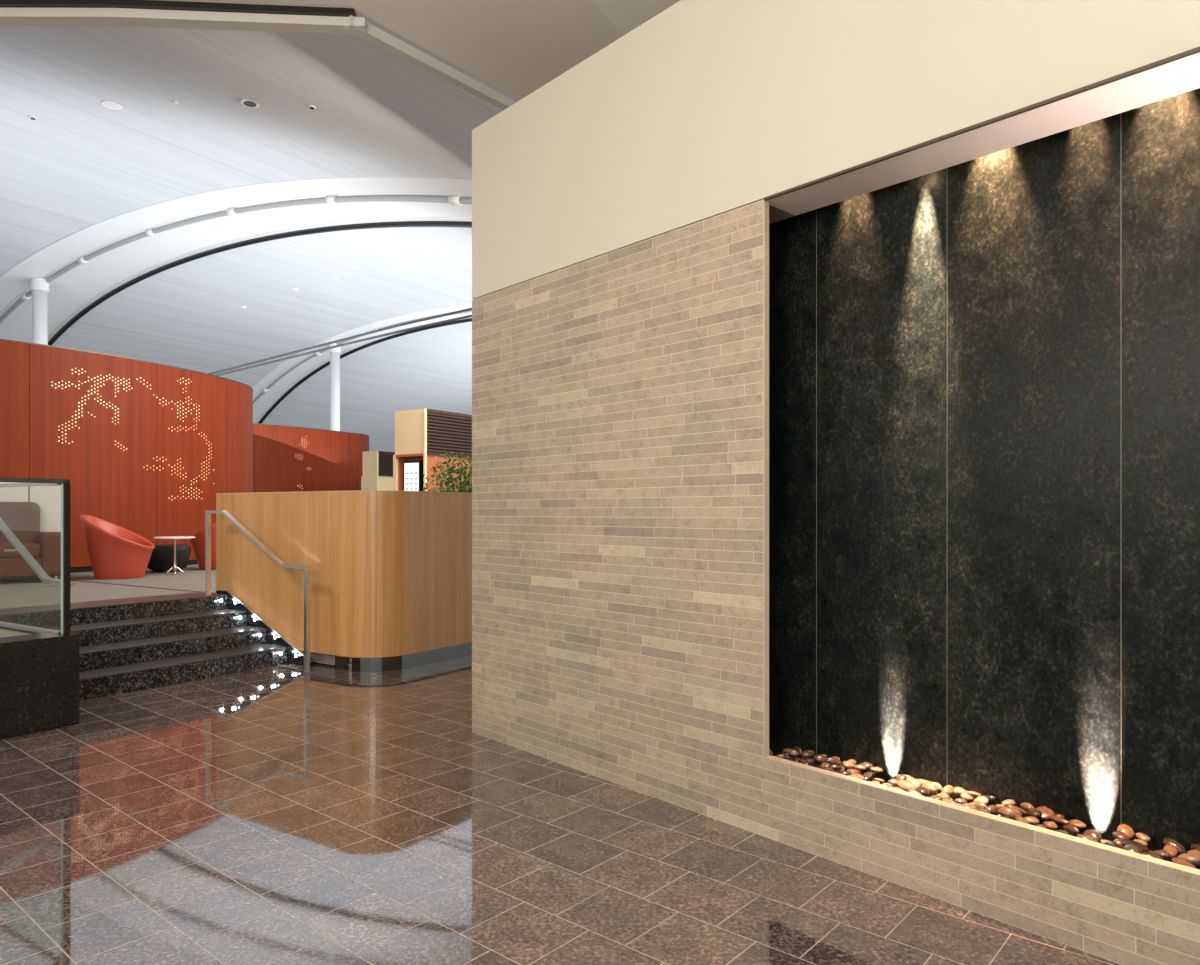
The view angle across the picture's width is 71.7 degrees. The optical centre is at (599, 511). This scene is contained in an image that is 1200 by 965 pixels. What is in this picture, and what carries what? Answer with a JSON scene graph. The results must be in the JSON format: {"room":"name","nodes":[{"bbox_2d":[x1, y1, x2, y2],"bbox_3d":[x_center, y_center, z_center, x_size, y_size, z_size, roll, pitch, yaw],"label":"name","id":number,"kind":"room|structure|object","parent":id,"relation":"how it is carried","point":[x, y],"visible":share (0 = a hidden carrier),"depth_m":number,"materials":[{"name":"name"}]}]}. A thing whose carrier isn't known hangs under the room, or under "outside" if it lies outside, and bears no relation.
{"room":"lobby","nodes":[
{"label":"lobby","id":0,"kind":"room"},
{"bbox_2d":[0,564,334,664],"bbox_3d":[-11.049,1.141,28.651,38.240,0.577,59.998,0,0,33],"label":"floor","id":1,"kind":"structure","parent":0,"point":[19,592],"depth_m":9.25,"materials":[{"name":"grey carpet"}]},
{"bbox_2d":[0,502,60,578],"bbox_3d":[-7.268,0.363,10.025,1.340,0.980,0.800,0,0,-38],"label":"armchair","id":2,"kind":"object","parent":1,"relation":"on","point":[22,518],"visible":0.69,"depth_m":10.05,"materials":[{"name":"brown leather"}]},
{"bbox_2d":[0,542,40,558],"bbox_3d":[-7.206,0.463,9.946,0.820,0.180,0.560,0,0,-38],"label":"seat cushion","id":3,"kind":"object","parent":2,"relation":"on","point":[34,548],"depth_m":9.86,"materials":[{"name":"brown leather"}]},
{"bbox_2d":[0,482,60,579],"bbox_3d":[-7.964,0.232,10.024,2.660,1.243,0.050,0,0,-40],"label":"screen","id":4,"kind":"object","parent":1,"relation":"on","point":[48,498],"visible":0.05,"depth_m":10.67,"materials":[{"name":"white"}]},
{"bbox_2d":[30,277,48,344],"bbox_3d":[-17.029,-3.106,25.240,0.560,7.918,0.560,0,0,0],"label":"column","id":5,"kind":"structure","parent":1,"relation":"on","point":[39,287],"depth_m":25.07,"materials":[{"name":"white metal"}]},
{"bbox_2d":[80,514,154,579],"bbox_3d":[-6.239,0.442,10.745,0.847,0.822,0.832,0,0,0],"label":"tub chair","id":6,"kind":"object","parent":1,"relation":"on","point":[115,551],"visible":1,"depth_m":10.49,"materials":[{"name":"plastic"}]},
{"bbox_2d":[0,339,252,572],"bbox_3d":[-8.347,-0.719,12.154,2.402,3.143,9.329,0,0,23],"label":"wall","id":7,"kind":"structure","parent":1,"relation":"on","point":[144,448],"depth_m":12.25,"materials":[{"name":"brown wood"}]},
{"bbox_2d":[147,544,190,572],"bbox_3d":[-6.180,0.658,11.850,0.620,0.390,0.620,0,0,0],"label":"stool","id":8,"kind":"object","parent":1,"relation":"on","point":[161,559],"visible":0.72,"depth_m":11.63,"materials":[{"name":"black fabric"}]},
{"bbox_2d":[154,536,194,573],"bbox_3d":[-5.830,0.595,11.380,0.510,0.513,0.510,0,0,0],"label":"side table","id":9,"kind":"object","parent":1,"relation":"on","point":[174,538],"visible":1,"depth_m":11.36,"materials":[{"name":"white"}]},
{"bbox_2d":[190,523,215,569],"bbox_3d":[-5.680,0.442,12.447,0.849,0.822,0.833,0,0,0],"label":"tub chair","id":10,"kind":"object","parent":1,"relation":"on","point":[198,543],"visible":0.29,"depth_m":12.13,"materials":[{"name":"plastic"}]},
{"bbox_2d":[253,423,368,491],"bbox_3d":[-8.521,-0.719,22.745,1.137,3.143,6.505,0,0,31],"label":"wall","id":11,"kind":"structure","parent":1,"relation":"on","point":[285,458],"depth_m":22.57,"materials":[{"name":"brown wood"}]},
{"bbox_2d":[329,343,340,430],"bbox_3d":[-11.101,-3.086,34.769,0.560,7.878,0.560,0,0,0],"label":"column","id":12,"kind":"structure","parent":1,"relation":"on","point":[335,352],"depth_m":34.59,"materials":[{"name":"white metal"}]},
{"bbox_2d":[361,451,394,490],"bbox_3d":[-4.950,-0.334,21.999,0.580,2.373,3.000,0,0,33],"label":"kiosk","id":13,"kind":"object","parent":1,"relation":"on","point":[377,465],"visible":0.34,"depth_m":20.79,"materials":[{"name":"beige laminate"}]},
{"bbox_2d":[404,460,422,490],"bbox_3d":[-3.197,-0.024,14.256,0.380,1.713,0.119,0,0,33],"label":"display screen","id":14,"kind":"object","parent":1,"relation":"on","point":[413,470],"visible":0.38,"depth_m":14.18,"materials":[{"name":"white plastic"}]},
{"bbox_2d":[393,408,471,491],"bbox_3d":[-2.341,-0.449,15.619,0.770,2.603,3.400,0,0,33],"label":"kiosk","id":15,"kind":"object","parent":1,"relation":"on","point":[423,434],"visible":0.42,"depth_m":14.35,"materials":[{"name":"beige laminate"}]},
{"bbox_2d":[422,448,471,492],"bbox_3d":[-1.636,0.043,9.841,0.972,1.620,0.997,0,0,0],"label":"potted shrub","id":16,"kind":"object","parent":1,"relation":"on","point":[462,486],"visible":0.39,"depth_m":9.74,"materials":[{"name":"green plant"}]},
{"bbox_2d":[0,11,518,451],"bbox_3d":[-2.473,-5.245,27.250,39.849,5.079,49.000,0,0,33],"label":"ceiling","id":17,"kind":"structure","parent":0,"point":[83,163],"depth_m":17.66,"materials":[{"name":"metal"}]},
{"bbox_2d":[101,100,122,109],"bbox_3d":[-8.220,-6.870,13.980,0.315,0.065,0.315,0,0,0],"label":"ceiling fixture","id":18,"kind":"object","parent":17,"relation":"attached to","point":[108,104],"visible":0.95,"depth_m":13.96,"materials":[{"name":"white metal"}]},
{"bbox_2d":[0,177,471,345],"bbox_3d":[-10.012,-5.199,21.378,33.491,5.072,2.935,0,0,33],"label":"rib","id":19,"kind":"object","parent":17,"relation":"attached to","point":[86,267],"visible":0.59,"depth_m":21.70,"materials":[{"name":"white metal"}]},
{"bbox_2d":[240,99,259,107],"bbox_3d":[-5.305,-6.212,12.580,0.273,0.065,0.273,0,0,0],"label":"ceiling fixture","id":20,"kind":"object","parent":17,"relation":"attached to","point":[245,102],"visible":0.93,"depth_m":12.57,"materials":[{"name":"white metal"}]},
{"bbox_2d":[208,308,471,374],"bbox_3d":[-5.975,-3.886,19.227,13.140,1.308,0.234,0,0,25],"label":"tension rod","id":21,"kind":"object","parent":17,"relation":"attached to","point":[467,309],"visible":0.49,"depth_m":19.23,"materials":[{"name":"grey"}]},
{"bbox_2d":[216,315,471,375],"bbox_3d":[-5.975,-3.754,19.227,13.139,1.211,0.234,0,0,25],"label":"tension rod","id":22,"kind":"object","parent":17,"relation":"attached to","point":[467,316],"visible":0.44,"depth_m":19.18,"materials":[{"name":"grey"}]},
{"bbox_2d":[252,303,471,423],"bbox_3d":[-4.077,-5.202,30.508,33.491,5.066,1.835,0,0,33],"label":"rib","id":23,"kind":"object","parent":17,"relation":"attached to","point":[282,380],"visible":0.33,"depth_m":35.69,"materials":[{"name":"white metal"}]},
{"bbox_2d":[160,0,623,99],"bbox_3d":[-5.887,-3.250,3.667,26.083,0.200,11.288,0,0,-32],"label":"ceiling","id":24,"kind":"structure","parent":0,"point":[517,47],"depth_m":5.43,"materials":[{"name":"beige paint"}]},
{"bbox_2d":[0,0,356,16],"bbox_3d":[-7.769,-3.131,5.214,12.463,0.037,0.242,0,0,0],"label":"trim","id":25,"kind":"structure","parent":24,"relation":"attached to","point":[133,4],"depth_m":5.12,"materials":[{"name":"black metal"}]},
{"bbox_2d":[0,7,515,109],"bbox_3d":[-4.128,-3.086,6.658,19.450,0.068,4.558,0,0,-21],"label":"trim","id":26,"kind":"structure","parent":24,"relation":"attached to","point":[351,25],"depth_m":5.20,"materials":[{"name":"grey paint"}]},
{"bbox_2d":[0,654,1120,964],"bbox_3d":[-3.500,1.550,7.500,25.000,0.200,33.000,0,0,0],"label":"floor","id":27,"kind":"structure","parent":0,"point":[282,814],"depth_m":3.51,"materials":[{"name":"tile"}]},
{"bbox_2d":[0,477,69,633],"bbox_3d":[-6.898,0.303,2.580,2.020,1.061,8.808,0,0,33],"label":"guard","id":28,"kind":"object","parent":27,"relation":"on","point":[21,482],"visible":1,"depth_m":5.70,"materials":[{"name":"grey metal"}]},
{"bbox_2d":[0,518,73,586],"bbox_3d":[-4.409,0.257,6.244,1.560,0.546,0.125,0,0,33],"label":"handrail","id":29,"kind":"object","parent":28,"relation":"attached to","point":[4,528],"visible":0.94,"depth_m":6.19,"materials":[{"name":"silver metal"}]},
{"bbox_2d":[0,624,79,739],"bbox_3d":[-8.527,1.143,0.068,2.224,0.615,14.820,0,0,33],"label":"plinth","id":30,"kind":"object","parent":27,"relation":"on","point":[40,670],"visible":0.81,"depth_m":5.47,"materials":[{"name":"stone"}]},
{"bbox_2d":[0,589,312,699],"bbox_3d":[-4.057,1.123,7.335,1.799,0.653,2.234,0,0,33],"label":"staircase","id":31,"kind":"structure","parent":27,"relation":"on","point":[136,643],"depth_m":7.45,"materials":[{"name":"black stone"}]},
{"bbox_2d":[205,510,309,672],"bbox_3d":[-3.302,0.717,7.943,1.575,1.466,0.050,0,0,33],"label":"handrail","id":32,"kind":"object","parent":27,"relation":"on","point":[225,513],"visible":0.97,"depth_m":7.84,"materials":[{"name":"silver metal"}]},
{"bbox_2d":[216,490,471,671],"bbox_3d":[-0.615,0.627,9.855,6.871,1.644,2.148,0,0,-37],"label":"wall","id":33,"kind":"structure","parent":27,"relation":"on","point":[391,571],"depth_m":7.79,"materials":[{"name":"brown wood"}]},
{"bbox_2d":[591,0,679,34],"bbox_3d":[2.292,-3.100,3.178,6.000,0.500,15.000,0,0,30],"label":"ceiling","id":34,"kind":"structure","parent":0,"point":[626,15],"depth_m":5.20,"materials":[{"name":"white paint"}]},
{"bbox_2d":[472,200,1199,964],"bbox_3d":[2.525,-0.224,3.653,2.600,3.347,7.200,0,0,-42],"label":"wall","id":35,"kind":"structure","parent":0,"point":[617,395],"depth_m":4.12,"materials":[{"name":"brick"}]},
{"bbox_2d":[763,199,768,756],"bbox_3d":[0.744,-0.151,3.718,0.036,2.492,0.006,0,0,-42],"label":"trim","id":36,"kind":"structure","parent":35,"relation":"attached to","point":[765,203],"depth_m":3.71,"materials":[{"name":"metal"}]},
{"bbox_2d":[764,46,1199,200],"bbox_3d":[2.347,-1.397,1.907,0.014,0.012,4.834,0,0,-42],"label":"trim","id":37,"kind":"structure","parent":35,"relation":"attached to","point":[1196,50],"depth_m":2.93,"materials":[{"name":"grey metal"}]},
{"bbox_2d":[769,88,1199,868],"bbox_3d":[2.267,-0.248,2.550,0.060,3.197,5.900,0,0,-42],"label":"wall","id":38,"kind":"structure","parent":35,"relation":"attached to","point":[984,372],"depth_m":3.27,"materials":[{"name":"black stone"}]},
{"bbox_3d":[2.422,1.274,2.108,3.574,0.152,3.949,0,0,0],"label":"trough","id":39,"kind":"object","parent":35,"relation":"attached to","visible":0},
{"bbox_2d":[894,774,906,779],"bbox_3d":[1.270,1.127,3.513,0.051,0.031,0.051,0,0,-3],"label":"pebble","id":40,"kind":"object","parent":39,"relation":"in","point":[900,776],"visible":0.65,"depth_m":3.50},
{"label":"pebble","id":41,"kind":"object","parent":39,"relation":"on","visible":0},
{"bbox_2d":[1050,816,1068,824],"bbox_3d":[1.690,1.136,3.050,0.037,0.025,0.076,0,0,-26],"label":"pebble","id":42,"kind":"object","parent":41,"relation":"on","point":[1058,820],"visible":0.96,"depth_m":3.04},
{"bbox_2d":[1069,819,1085,827],"bbox_3d":[1.729,1.130,3.009,0.052,0.021,0.062,0,2,4],"label":"pebble","id":43,"kind":"object","parent":41,"relation":"on","point":[1079,824],"visible":0.93,"depth_m":2.99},
{"label":"pebble","id":44,"kind":"object","parent":39,"relation":"on","visible":0},
{"bbox_2d":[1036,806,1054,819],"bbox_3d":[1.673,1.133,3.124,0.072,0.035,0.063,0,0,-34],"label":"pebble","id":45,"kind":"object","parent":44,"relation":"on","point":[1047,812],"visible":0.7,"depth_m":3.11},
{"label":"pebble","id":46,"kind":"object","parent":39,"relation":"on","visible":0},
{"bbox_2d":[963,791,981,797],"bbox_3d":[1.489,1.129,3.321,0.065,0.034,0.074,0,0,1],"label":"pebble","id":47,"kind":"object","parent":46,"relation":"on","point":[975,794],"visible":0.76,"depth_m":3.29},
{"label":"pebble","id":48,"kind":"object","parent":39,"relation":"on","visible":0},
{"bbox_2d":[1026,809,1042,817],"bbox_3d":[1.626,1.130,3.107,0.054,0.036,0.070,0,0,24],"label":"pebble","id":49,"kind":"object","parent":48,"relation":"on","point":[1032,812],"visible":0.88,"depth_m":3.09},
{"label":"pebble","id":50,"kind":"object","parent":39,"relation":"on","visible":0},
{"bbox_3d":[1.392,1.171,3.380,0.084,0.035,0.041,16,-10,-6],"label":"pebble","id":51,"kind":"object","parent":50,"relation":"on","visible":0},
{"bbox_2d":[941,785,953,795],"bbox_3d":[1.409,1.130,3.362,0.075,0.041,0.041,0,0,-41],"label":"pebble","id":52,"kind":"object","parent":51,"relation":"on","point":[948,789],"visible":0.85,"depth_m":3.35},
{"label":"pebble","id":53,"kind":"object","parent":39,"relation":"on","visible":0},
{"bbox_2d":[1004,804,1026,816],"bbox_3d":[1.586,1.135,3.157,0.087,0.041,0.043,0,0,22],"label":"pebble","id":54,"kind":"object","parent":53,"relation":"on","point":[1021,810],"visible":0.53,"depth_m":3.14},
{"label":"pebble","id":55,"kind":"object","parent":39,"relation":"on","visible":0},
{"bbox_2d":[921,782,937,794],"bbox_3d":[1.354,1.133,3.407,0.061,0.042,0.078,0,0,13],"label":"pebble","id":56,"kind":"object","parent":55,"relation":"on","point":[933,789],"visible":0.72,"depth_m":3.38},
{"label":"pebble","id":57,"kind":"object","parent":39,"relation":"on","visible":0},
{"bbox_2d":[973,796,988,804],"bbox_3d":[1.498,1.136,3.263,0.054,0.033,0.051,0,0,42],"label":"pebble","id":58,"kind":"object","parent":57,"relation":"on","point":[983,799],"visible":0.59,"depth_m":3.25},
{"bbox_3d":[1.522,1.182,3.292,0.079,0.033,0.038,-18,-22,30],"label":"pebble","id":59,"kind":"object","parent":39,"relation":"in","visible":0},
{"bbox_2d":[982,795,996,802],"bbox_3d":[1.528,1.132,3.282,0.045,0.038,0.089,0,0,-23],"label":"pebble","id":60,"kind":"object","parent":59,"relation":"on","point":[990,798],"visible":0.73,"depth_m":3.25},
{"label":"pebble","id":61,"kind":"object","parent":39,"relation":"on","visible":0},
{"bbox_2d":[910,779,920,787],"bbox_3d":[1.316,1.134,3.461,0.060,0.033,0.049,0,0,-33],"label":"pebble","id":62,"kind":"object","parent":61,"relation":"on","point":[915,782],"visible":0.59,"depth_m":3.45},
{"label":"pebble","id":63,"kind":"object","parent":39,"relation":"in","visible":0},
{"bbox_2d":[953,787,965,795],"bbox_3d":[1.452,1.132,3.365,0.054,0.034,0.071,0,0,-4],"label":"pebble","id":64,"kind":"object","parent":63,"relation":"on","point":[957,790],"visible":0.83,"depth_m":3.34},
{"bbox_2d":[960,792,974,800],"bbox_3d":[1.466,1.131,3.307,0.068,0.030,0.050,0,0,-40],"label":"pebble","id":65,"kind":"object","parent":63,"relation":"on","point":[964,795],"visible":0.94,"depth_m":3.29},
{"bbox_3d":[2.422,1.274,2.108,3.574,0.152,3.949,0,0,0],"label":"trough","id":66,"kind":"object","parent":35,"relation":"attached to","visible":0},
{"bbox_2d":[870,767,882,772],"bbox_3d":[1.211,1.130,3.640,0.060,0.026,0.046,0,0,-17],"label":"pebble","id":67,"kind":"object","parent":66,"relation":"in","point":[872,769],"visible":1,"depth_m":3.62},
{"label":"pebble","id":68,"kind":"object","parent":66,"relation":"in","visible":0},
{"bbox_2d":[825,757,841,765],"bbox_3d":[1.058,1.132,3.760,0.079,0.040,0.039,0,0,0],"label":"pebble","id":69,"kind":"object","parent":68,"relation":"on","point":[830,760],"visible":0.84,"depth_m":3.75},
{"label":"pebble","id":70,"kind":"object","parent":66,"relation":"on","visible":0},
{"bbox_2d":[782,748,798,755],"bbox_3d":[0.900,1.137,3.922,0.082,0.035,0.040,0,0,41],"label":"pebble","id":71,"kind":"object","parent":70,"relation":"on","point":[792,752],"visible":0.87,"depth_m":3.90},
{"label":"pebble","id":72,"kind":"object","parent":66,"relation":"on","visible":0},
{"bbox_2d":[853,765,865,770],"bbox_3d":[1.143,1.127,3.657,0.056,0.028,0.047,0,0,29],"label":"pebble","id":73,"kind":"object","parent":72,"relation":"on","point":[856,767],"visible":0.97,"depth_m":3.64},
{"bbox_2d":[859,762,872,771],"bbox_3d":[1.175,1.128,3.675,0.064,0.043,0.065,0,0,10],"label":"pebble","id":74,"kind":"object","parent":72,"relation":"on","point":[867,765],"visible":0.77,"depth_m":3.65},
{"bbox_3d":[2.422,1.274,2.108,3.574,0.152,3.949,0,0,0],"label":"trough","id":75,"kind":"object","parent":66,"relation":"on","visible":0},
{"label":"pebble","id":76,"kind":"object","parent":75,"relation":"in","visible":0},
{"bbox_2d":[1117,824,1134,838],"bbox_3d":[1.851,1.125,2.923,0.052,0.038,0.068,0,0,37],"label":"pebble","id":77,"kind":"object","parent":76,"relation":"on","point":[1126,829],"visible":0.85,"depth_m":2.91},
{"bbox_2d":[1112,831,1128,839],"bbox_3d":[1.816,1.132,2.896,0.050,0.029,0.067,0,0,23],"label":"pebble","id":78,"kind":"object","parent":77,"relation":"on","point":[1117,834],"visible":0.8,"depth_m":2.88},
{"bbox_2d":[1135,832,1150,841],"bbox_3d":[1.891,1.131,2.889,0.042,0.020,0.049,0,0,-1],"label":"pebble","id":79,"kind":"object","parent":76,"relation":"on","point":[1142,836],"visible":0.98,"depth_m":2.88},
{"label":"pebble","id":80,"kind":"object","parent":75,"relation":"in","visible":0},
{"bbox_2d":[1163,838,1186,853],"bbox_3d":[1.948,1.133,2.815,0.060,0.039,0.073,0,0,18],"label":"pebble","id":81,"kind":"object","parent":80,"relation":"on","point":[1180,848],"visible":0.77,"depth_m":2.80,"materials":[{"name":"stone"}]},
{"label":"pebble","id":82,"kind":"object","parent":66,"relation":"on","visible":0},
{"label":"pebble","id":83,"kind":"object","parent":82,"relation":"on","visible":0},
{"bbox_3d":[0.978,1.135,3.895,0.065,0.036,0.070,15,-24,-24],"label":"pebble","id":84,"kind":"object","parent":83,"relation":"on","visible":0},
{"bbox_2d":[800,751,812,757],"bbox_3d":[0.959,1.127,3.856,0.056,0.032,0.055,0,0,-16],"label":"pebble","id":85,"kind":"object","parent":84,"relation":"on","point":[806,754],"visible":1,"depth_m":3.83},
{"label":"pebble","id":86,"kind":"object","parent":66,"relation":"on","visible":0},
{"bbox_2d":[813,755,826,762],"bbox_3d":[1.015,1.134,3.810,0.074,0.035,0.041,0,0,15],"label":"pebble","id":87,"kind":"object","parent":86,"relation":"on","point":[818,758],"visible":0.7,"depth_m":3.80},
{"label":"pebble","id":88,"kind":"object","parent":66,"relation":"on","visible":0},
{"bbox_2d":[986,805,999,814],"bbox_3d":[1.498,1.139,3.169,0.078,0.040,0.043,0,0,-32],"label":"pebble","id":89,"kind":"object","parent":88,"relation":"on","point":[994,809],"visible":0.74,"depth_m":3.15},
{"label":"pebble","id":90,"kind":"object","parent":66,"relation":"on","visible":0},
{"bbox_2d":[842,761,853,768],"bbox_3d":[1.108,1.127,3.704,0.054,0.028,0.046,0,0,-16],"label":"pebble","id":91,"kind":"object","parent":90,"relation":"on","point":[847,764],"visible":0.98,"depth_m":3.69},
{"label":"pebble","id":92,"kind":"object","parent":66,"relation":"on","visible":0},
{"bbox_2d":[954,798,966,803],"bbox_3d":[1.416,1.135,3.258,0.050,0.022,0.043,0,0,-38],"label":"pebble","id":93,"kind":"object","parent":92,"relation":"on","point":[957,800],"visible":0.91,"depth_m":3.24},
{"label":"pebble","id":94,"kind":"object","parent":66,"relation":"on","visible":0},
{"bbox_2d":[849,774,863,779],"bbox_3d":[1.083,1.135,3.526,0.083,0.040,0.065,0,0,3],"label":"pebble","id":95,"kind":"object","parent":94,"relation":"on","point":[858,776],"visible":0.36,"depth_m":3.52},
{"bbox_2d":[863,771,871,780],"bbox_3d":[1.141,1.134,3.550,0.040,0.034,0.083,0,0,38],"label":"pebble","id":96,"kind":"object","parent":94,"relation":"on","point":[867,776],"visible":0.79,"depth_m":3.53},
{"label":"pebble","id":97,"kind":"object","parent":66,"relation":"on","visible":0},
{"bbox_2d":[897,780,915,791],"bbox_3d":[1.261,1.130,3.418,0.076,0.042,0.058,0,0,30],"label":"pebble","id":98,"kind":"object","parent":97,"relation":"on","point":[905,785],"visible":0.82,"depth_m":3.40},
{"bbox_2d":[888,779,898,786],"bbox_3d":[1.234,1.130,3.450,0.074,0.036,0.037,0,0,0],"label":"pebble","id":99,"kind":"object","parent":98,"relation":"on","point":[893,782],"visible":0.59,"depth_m":3.44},
{"label":"pebble","id":100,"kind":"object","parent":66,"relation":"on","visible":0},
{"bbox_2d":[915,787,930,796],"bbox_3d":[1.307,1.132,3.359,0.060,0.037,0.076,0,0,-10],"label":"pebble","id":101,"kind":"object","parent":100,"relation":"on","point":[924,791],"visible":0.82,"depth_m":3.33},
{"label":"pebble","id":102,"kind":"object","parent":66,"relation":"on","visible":0},
{"bbox_2d":[969,802,986,808],"bbox_3d":[1.457,1.138,3.204,0.040,0.042,0.081,0,0,-31],"label":"pebble","id":103,"kind":"object","parent":102,"relation":"on","point":[977,804],"visible":0.47,"depth_m":3.18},
{"label":"pebble","id":104,"kind":"object","parent":66,"relation":"on","visible":0},
{"bbox_2d":[998,807,1021,819],"bbox_3d":[1.537,1.130,3.114,0.079,0.046,0.064,0,0,-20],"label":"pebble","id":105,"kind":"object","parent":104,"relation":"on","point":[1010,812],"visible":0.77,"depth_m":3.10,"materials":[{"name":"stone"}]},
{"label":"pebble","id":106,"kind":"object","parent":66,"relation":"on","visible":0},
{"bbox_2d":[1024,816,1039,824],"bbox_3d":[1.590,1.139,3.061,0.062,0.030,0.047,0,0,-5],"label":"pebble","id":107,"kind":"object","parent":106,"relation":"on","point":[1032,820],"visible":0.76,"depth_m":3.05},
{"label":"pebble","id":108,"kind":"object","parent":66,"relation":"on","visible":0},
{"bbox_2d":[1043,821,1057,829],"bbox_3d":[1.630,1.134,3.003,0.058,0.027,0.044,0,0,-31],"label":"pebble","id":109,"kind":"object","parent":108,"relation":"on","point":[1050,825],"visible":0.98,"depth_m":2.99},
{"label":"pebble","id":110,"kind":"object","parent":66,"relation":"on","visible":0},
{"bbox_2d":[1063,824,1078,834],"bbox_3d":[1.679,1.131,2.956,0.036,0.036,0.072,0,0,-7],"label":"pebble","id":111,"kind":"object","parent":110,"relation":"on","point":[1071,829],"visible":0.91,"depth_m":2.94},
{"bbox_2d":[1083,829,1101,841],"bbox_3d":[1.722,1.135,2.904,0.056,0.040,0.061,0,0,-28],"label":"pebble","id":112,"kind":"object","parent":110,"relation":"on","point":[1094,834],"visible":0.59,"depth_m":2.89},
{"label":"pebble","id":113,"kind":"object","parent":66,"relation":"on","visible":0},
{"bbox_2d":[1076,834,1098,842],"bbox_3d":[1.683,1.129,2.864,0.067,0.030,0.058,0,0,34],"label":"pebble","id":114,"kind":"object","parent":113,"relation":"on","point":[1082,836],"visible":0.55,"depth_m":2.85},
{"bbox_3d":[1.768,1.170,2.787,0.057,0.041,0.081,-4,4,38],"label":"pebble","id":115,"kind":"object","parent":66,"relation":"on","visible":0},
{"bbox_2d":[1104,841,1122,848],"bbox_3d":[1.734,1.134,2.801,0.054,0.032,0.074,0,0,0],"label":"pebble","id":116,"kind":"object","parent":115,"relation":"on","point":[1110,843],"visible":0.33,"depth_m":2.80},
{"bbox_2d":[1123,844,1140,852],"bbox_3d":[1.770,1.133,2.764,0.057,0.042,0.076,0,0,16],"label":"pebble","id":117,"kind":"object","parent":115,"relation":"on","point":[1131,847],"visible":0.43,"depth_m":2.75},
{"label":"pebble","id":118,"kind":"object","parent":66,"relation":"on","visible":0},
{"bbox_2d":[1139,852,1162,859],"bbox_3d":[1.797,1.132,2.713,0.079,0.035,0.043,0,0,18],"label":"pebble","id":119,"kind":"object","parent":118,"relation":"on","point":[1150,854],"visible":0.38,"depth_m":2.71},
{"label":"pebble","id":120,"kind":"object","parent":66,"relation":"on","visible":0},
{"bbox_2d":[1122,840,1148,851],"bbox_3d":[1.813,1.133,2.809,0.078,0.028,0.067,0,0,2],"label":"pebble","id":121,"kind":"object","parent":120,"relation":"on","point":[1143,848],"visible":0.62,"depth_m":2.81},
{"bbox_2d":[1153,850,1170,858],"bbox_3d":[1.859,1.133,2.747,0.050,0.031,0.057,0,0,30],"label":"pebble","id":122,"kind":"object","parent":120,"relation":"on","point":[1163,853],"visible":0.73,"depth_m":2.73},
{"label":"pebble","id":123,"kind":"object","parent":66,"relation":"on","visible":0},
{"bbox_2d":[1163,844,1177,857],"bbox_3d":[1.915,1.138,2.786,0.039,0.029,0.081,0,0,39],"label":"pebble","id":124,"kind":"object","parent":123,"relation":"on","point":[1172,850],"visible":0.77,"depth_m":2.77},
{"bbox_2d":[1177,853,1199,865],"bbox_3d":[1.916,1.129,2.695,0.066,0.040,0.064,0,0,-15],"label":"pebble","id":125,"kind":"object","parent":123,"relation":"on","point":[1194,859],"visible":0.71,"depth_m":2.67,"materials":[{"name":"stone"}]},
{"label":"pebble","id":126,"kind":"object","parent":66,"relation":"in","visible":0},
{"bbox_2d":[961,804,976,809],"bbox_3d":[1.405,1.128,3.159,0.060,0.030,0.052,0,0,-8],"label":"pebble","id":127,"kind":"object","parent":126,"relation":"on","point":[970,806],"visible":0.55,"depth_m":3.15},
{"label":"pebble","id":128,"kind":"object","parent":66,"relation":"in","visible":0},
{"bbox_2d":[1014,815,1028,823],"bbox_3d":[1.539,1.130,3.025,0.036,0.032,0.074,0,0,-5],"label":"pebble","id":129,"kind":"object","parent":128,"relation":"on","point":[1019,818],"visible":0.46,"depth_m":3.02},
{"label":"pebble","id":130,"kind":"object","parent":66,"relation":"in","visible":0},
{"bbox_2d":[1171,857,1196,868],"bbox_3d":[1.865,1.129,2.650,0.042,0.028,0.087,0,0,-13],"label":"pebble","id":131,"kind":"object","parent":130,"relation":"on","point":[1176,860],"visible":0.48,"depth_m":2.65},
{"bbox_2d":[472,0,1199,298],"bbox_3d":[2.525,-1.957,3.653,2.600,1.120,7.200,0,0,-42],"label":"wall","id":132,"kind":"structure","parent":0,"point":[705,109],"depth_m":3.77,"materials":[{"name":"beige paint"}]},
{"bbox_2d":[769,206,795,223],"bbox_3d":[0.509,-1.397,4.234,0.170,0.009,1.046,0,0,-42],"label":"trim","id":133,"kind":"structure","parent":132,"relation":"attached to","point":[775,214],"depth_m":3.90,"materials":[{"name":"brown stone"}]},
{"bbox_2d":[767,52,1199,214],"bbox_3d":[2.442,-1.397,2.006,0.258,0.009,4.854,0,0,-42],"label":"niche soffit","id":134,"kind":"structure","parent":132,"relation":"attached to","point":[1180,76],"depth_m":3.05,"materials":[{"name":"beige paint"}]},
{"label":"pebble","id":135,"kind":"object","parent":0,"visible":0},
{"bbox_2d":[1001,799,1015,804],"bbox_3d":[1.588,1.133,3.225,0.065,0.031,0.044,0,0,-31],"label":"pebble","id":136,"kind":"object","parent":135,"relation":"on","point":[1008,801],"visible":0.68,"depth_m":3.21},
{"label":"pebble","id":137,"kind":"object","parent":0,"visible":0},
{"bbox_2d":[1020,802,1034,810],"bbox_3d":[1.635,1.126,3.168,0.048,0.034,0.065,0,0,-1],"label":"pebble","id":138,"kind":"object","parent":137,"relation":"on","point":[1026,806],"visible":0.77,"depth_m":3.15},
{"label":"pebble","id":139,"kind":"object","parent":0,"visible":0},
{"bbox_2d":[1190,844,1199,850],"bbox_3d":[1.997,1.128,2.764,0.038,0.034,0.069,0,0,-5],"label":"pebble","id":140,"kind":"object","parent":139,"relation":"on","point":[1193,846],"visible":0.58,"depth_m":2.77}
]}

